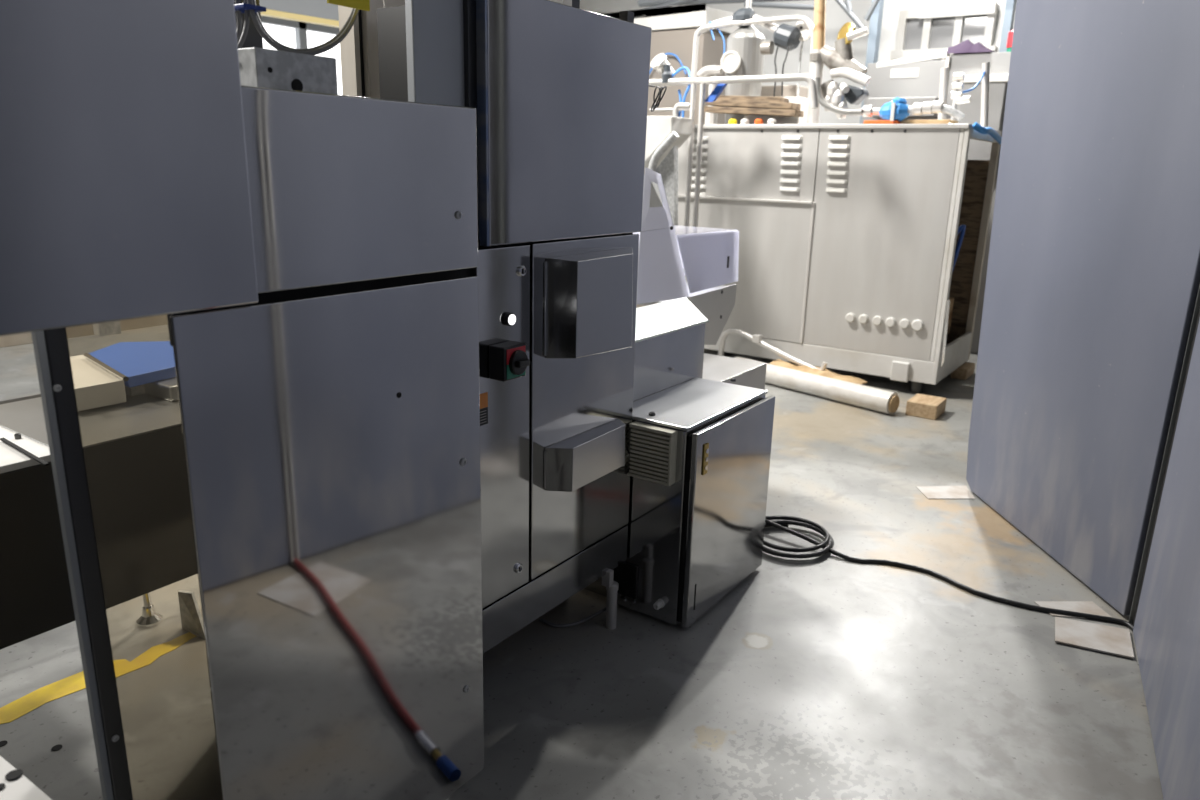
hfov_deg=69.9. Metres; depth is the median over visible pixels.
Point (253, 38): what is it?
post
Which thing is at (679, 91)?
tube
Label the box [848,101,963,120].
horizontal pipe
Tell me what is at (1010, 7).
steel column
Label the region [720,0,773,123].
tank
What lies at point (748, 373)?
box
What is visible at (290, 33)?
window
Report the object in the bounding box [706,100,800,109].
plank
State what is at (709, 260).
outlet
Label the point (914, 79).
wall
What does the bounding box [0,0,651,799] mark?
machine
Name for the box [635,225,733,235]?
outlet
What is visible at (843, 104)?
pipe fitting
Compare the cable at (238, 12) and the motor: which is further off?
the motor
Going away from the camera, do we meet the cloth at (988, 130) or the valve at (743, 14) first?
the cloth at (988, 130)
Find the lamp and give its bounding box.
[1006,29,1013,51]
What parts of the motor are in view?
motor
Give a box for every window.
[261,16,342,94]
[890,1,998,59]
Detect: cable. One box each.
[235,0,241,41]
[237,0,249,48]
[247,0,359,54]
[253,0,354,50]
[763,515,1133,630]
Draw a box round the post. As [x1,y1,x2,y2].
[234,0,262,47]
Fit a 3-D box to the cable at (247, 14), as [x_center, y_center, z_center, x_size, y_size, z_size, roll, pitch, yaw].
[-0.673,-0.699,1.593,0.009,0.138,0.054,12,19,33]
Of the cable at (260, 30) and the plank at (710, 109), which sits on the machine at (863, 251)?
the plank at (710, 109)
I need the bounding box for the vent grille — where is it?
[627,421,677,485]
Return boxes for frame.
[31,328,222,799]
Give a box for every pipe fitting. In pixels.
[824,95,830,111]
[827,82,838,99]
[831,90,844,106]
[836,100,847,118]
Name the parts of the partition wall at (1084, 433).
corner trim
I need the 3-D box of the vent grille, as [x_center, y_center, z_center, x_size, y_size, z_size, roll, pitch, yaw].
[0.178,0.182,2.937,0.171,0.189,0.041,12,19,33]
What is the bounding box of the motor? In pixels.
[753,14,800,50]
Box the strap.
[705,84,726,101]
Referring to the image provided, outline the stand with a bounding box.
[649,53,818,280]
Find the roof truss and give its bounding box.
[638,0,879,28]
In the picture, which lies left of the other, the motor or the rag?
the motor
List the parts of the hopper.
plate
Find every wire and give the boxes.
[773,46,778,96]
[781,46,789,95]
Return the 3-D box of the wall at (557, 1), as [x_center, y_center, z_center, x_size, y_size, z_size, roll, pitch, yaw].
[-5.372,-4.133,7.310,0.200,7.000,17.200,12,19,33]
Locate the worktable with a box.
[0,341,197,649]
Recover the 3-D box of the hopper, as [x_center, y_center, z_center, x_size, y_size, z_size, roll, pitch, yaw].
[0.202,0.017,3.980,0.786,1.057,1.615,12,19,33]
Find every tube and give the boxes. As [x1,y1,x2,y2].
[649,53,686,74]
[672,66,691,116]
[678,90,681,116]
[718,329,826,370]
[937,67,948,118]
[962,71,984,92]
[980,62,989,126]
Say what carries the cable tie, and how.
attached to the cable at (238, 12)
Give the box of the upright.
[338,0,404,98]
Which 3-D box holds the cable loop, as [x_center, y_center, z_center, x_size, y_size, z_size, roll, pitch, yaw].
[0.123,-1.054,2.959,0.062,0.089,0.484,9,17,25]
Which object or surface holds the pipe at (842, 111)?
attached to the horizontal pipe at (936, 106)
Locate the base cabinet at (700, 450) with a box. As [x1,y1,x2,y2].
[606,378,774,627]
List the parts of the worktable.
slide rail, leg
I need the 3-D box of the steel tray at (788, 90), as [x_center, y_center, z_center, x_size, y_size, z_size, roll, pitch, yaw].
[1.479,-2.471,7.260,0.473,0.336,0.250,12,19,33]
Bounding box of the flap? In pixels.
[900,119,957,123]
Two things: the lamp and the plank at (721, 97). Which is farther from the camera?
the lamp
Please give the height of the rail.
0.279 m
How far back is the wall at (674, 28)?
8.62 m
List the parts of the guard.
pane, pane, pane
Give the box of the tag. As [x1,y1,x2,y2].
[327,0,369,10]
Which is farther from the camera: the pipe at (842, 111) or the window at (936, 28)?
the window at (936, 28)
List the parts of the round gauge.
stem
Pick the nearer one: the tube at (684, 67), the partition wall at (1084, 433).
the partition wall at (1084, 433)
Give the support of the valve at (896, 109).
attached to the horizontal pipe at (936, 106)
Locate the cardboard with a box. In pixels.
[770,359,866,384]
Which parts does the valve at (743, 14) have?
valve arm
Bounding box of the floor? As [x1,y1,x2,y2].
[0,325,1163,799]
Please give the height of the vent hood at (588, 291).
0.318 m
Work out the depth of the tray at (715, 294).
4.23 m
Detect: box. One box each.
[238,47,337,94]
[702,353,766,389]
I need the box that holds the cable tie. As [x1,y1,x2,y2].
[234,3,265,12]
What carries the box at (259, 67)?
on the machine at (402, 323)
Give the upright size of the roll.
0.153 m
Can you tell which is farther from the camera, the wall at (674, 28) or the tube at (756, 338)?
the wall at (674, 28)
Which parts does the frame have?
post, guard pane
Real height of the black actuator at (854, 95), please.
0.152 m
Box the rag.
[947,40,995,53]
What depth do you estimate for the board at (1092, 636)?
3.07 m
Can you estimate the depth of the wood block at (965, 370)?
6.88 m
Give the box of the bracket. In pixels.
[178,590,204,638]
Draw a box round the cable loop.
[649,85,666,111]
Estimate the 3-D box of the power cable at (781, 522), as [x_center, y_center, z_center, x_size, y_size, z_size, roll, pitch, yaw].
[1.305,0.705,3.484,1.508,0.057,0.391,12,19,33]
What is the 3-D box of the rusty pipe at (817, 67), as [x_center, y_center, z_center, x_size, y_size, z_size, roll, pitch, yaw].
[1.637,-2.634,6.444,0.141,1.095,0.126,12,19,33]
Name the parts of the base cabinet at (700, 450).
lid, latch plate, door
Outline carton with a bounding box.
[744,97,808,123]
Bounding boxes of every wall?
[550,0,562,3]
[580,0,1015,149]
[602,4,738,307]
[862,51,1010,353]
[966,0,1199,799]
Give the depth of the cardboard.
6.38 m
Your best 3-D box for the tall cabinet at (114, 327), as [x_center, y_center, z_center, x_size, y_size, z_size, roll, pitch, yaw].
[-2.006,-0.423,3.592,0.450,2.000,1.600,12,19,33]
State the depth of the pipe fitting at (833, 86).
6.31 m
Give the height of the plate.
0.624 m
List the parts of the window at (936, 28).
pane, pane, pane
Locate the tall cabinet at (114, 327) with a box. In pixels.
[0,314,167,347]
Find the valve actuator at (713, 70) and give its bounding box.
[697,22,724,124]
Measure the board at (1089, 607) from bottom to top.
0.003 m
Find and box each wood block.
[905,394,946,419]
[950,362,974,379]
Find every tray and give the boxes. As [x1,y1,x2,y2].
[637,281,724,305]
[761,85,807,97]
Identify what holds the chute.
on the floor
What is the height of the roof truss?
0.642 m
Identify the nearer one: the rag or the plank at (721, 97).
the plank at (721, 97)
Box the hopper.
[584,281,736,596]
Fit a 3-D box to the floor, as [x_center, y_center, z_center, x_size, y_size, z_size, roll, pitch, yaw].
[0.186,0.339,4.982,15.000,0.102,18.000,12,19,33]
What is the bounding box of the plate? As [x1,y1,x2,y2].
[0,756,51,799]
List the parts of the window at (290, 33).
frame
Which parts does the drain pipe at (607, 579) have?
bracket arm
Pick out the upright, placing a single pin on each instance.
(359, 48)
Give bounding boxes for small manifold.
[951,73,970,120]
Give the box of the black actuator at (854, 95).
[838,82,868,104]
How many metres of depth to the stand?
6.48 m
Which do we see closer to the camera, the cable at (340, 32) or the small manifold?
the cable at (340, 32)
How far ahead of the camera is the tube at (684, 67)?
6.48 m
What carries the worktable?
on the floor
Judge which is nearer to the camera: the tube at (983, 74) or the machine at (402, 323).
the machine at (402, 323)
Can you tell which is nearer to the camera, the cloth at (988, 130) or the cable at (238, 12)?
the cable at (238, 12)
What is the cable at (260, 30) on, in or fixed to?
on the box at (259, 67)
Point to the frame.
(200, 778)
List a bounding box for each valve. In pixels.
[695,7,755,34]
[879,97,909,121]
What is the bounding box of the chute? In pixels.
[645,116,691,244]
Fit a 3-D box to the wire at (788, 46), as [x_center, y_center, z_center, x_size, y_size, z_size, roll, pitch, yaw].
[1.436,-2.559,6.677,0.026,0.371,0.062,14,20,38]
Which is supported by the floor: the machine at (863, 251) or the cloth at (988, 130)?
the machine at (863, 251)
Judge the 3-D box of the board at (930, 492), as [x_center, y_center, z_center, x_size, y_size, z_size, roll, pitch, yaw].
[1.799,0.477,4.443,0.287,0.003,0.182,0,15,-4]
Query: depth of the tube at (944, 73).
6.62 m
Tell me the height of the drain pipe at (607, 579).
0.225 m
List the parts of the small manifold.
arm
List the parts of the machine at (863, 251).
plastic cap, plastic cap, panel, panel, plastic cap, plastic cap, rail, panel, panel, orange strip, corner trim, corner post, post, rail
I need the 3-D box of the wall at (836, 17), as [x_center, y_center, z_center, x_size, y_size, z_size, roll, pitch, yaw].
[4.894,-4.741,10.480,15.000,7.000,0.200,12,19,33]
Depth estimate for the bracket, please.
2.95 m
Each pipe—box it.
[602,569,618,629]
[691,15,813,77]
[807,0,825,123]
[815,77,862,114]
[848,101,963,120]
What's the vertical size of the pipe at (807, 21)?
0.506 m
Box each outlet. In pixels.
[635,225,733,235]
[676,231,737,292]
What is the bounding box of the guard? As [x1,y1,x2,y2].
[634,167,737,304]
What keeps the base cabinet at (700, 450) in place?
on the floor
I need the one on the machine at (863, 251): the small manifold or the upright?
the small manifold
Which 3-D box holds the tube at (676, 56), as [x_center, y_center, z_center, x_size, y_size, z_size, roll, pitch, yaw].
[0.676,-3.381,8.637,0.460,0.212,0.020,12,19,33]
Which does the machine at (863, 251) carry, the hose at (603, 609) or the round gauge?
the round gauge
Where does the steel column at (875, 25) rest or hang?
on the floor
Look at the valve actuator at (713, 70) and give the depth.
7.03 m
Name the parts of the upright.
upright plate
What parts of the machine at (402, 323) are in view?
plate, panel, panel, panel, narrow panel, red plate, green plate, rotary handle, door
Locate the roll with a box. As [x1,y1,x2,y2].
[734,356,899,414]
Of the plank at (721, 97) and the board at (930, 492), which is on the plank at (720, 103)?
the plank at (721, 97)
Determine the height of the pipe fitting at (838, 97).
0.130 m
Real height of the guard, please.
0.570 m
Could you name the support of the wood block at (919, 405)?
on the floor
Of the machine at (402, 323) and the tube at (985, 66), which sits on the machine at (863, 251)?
the tube at (985, 66)
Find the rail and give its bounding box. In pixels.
[260,0,338,27]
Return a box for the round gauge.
[795,21,809,96]
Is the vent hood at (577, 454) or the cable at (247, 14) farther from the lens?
the vent hood at (577, 454)
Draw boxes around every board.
[916,485,974,498]
[1034,601,1110,618]
[1055,617,1133,658]
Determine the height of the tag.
0.069 m
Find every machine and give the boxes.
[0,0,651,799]
[678,119,1001,393]
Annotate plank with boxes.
[704,106,803,116]
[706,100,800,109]
[717,95,787,102]
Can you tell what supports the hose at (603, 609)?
on the floor
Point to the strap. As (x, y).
(719, 88)
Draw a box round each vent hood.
[544,247,632,357]
[544,419,629,491]
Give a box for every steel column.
[860,0,883,123]
[999,0,1016,51]
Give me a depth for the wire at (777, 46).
6.70 m
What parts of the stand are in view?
coupling knob, cross rail, leg, leg, leg, rail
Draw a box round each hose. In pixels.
[540,607,605,627]
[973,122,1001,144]

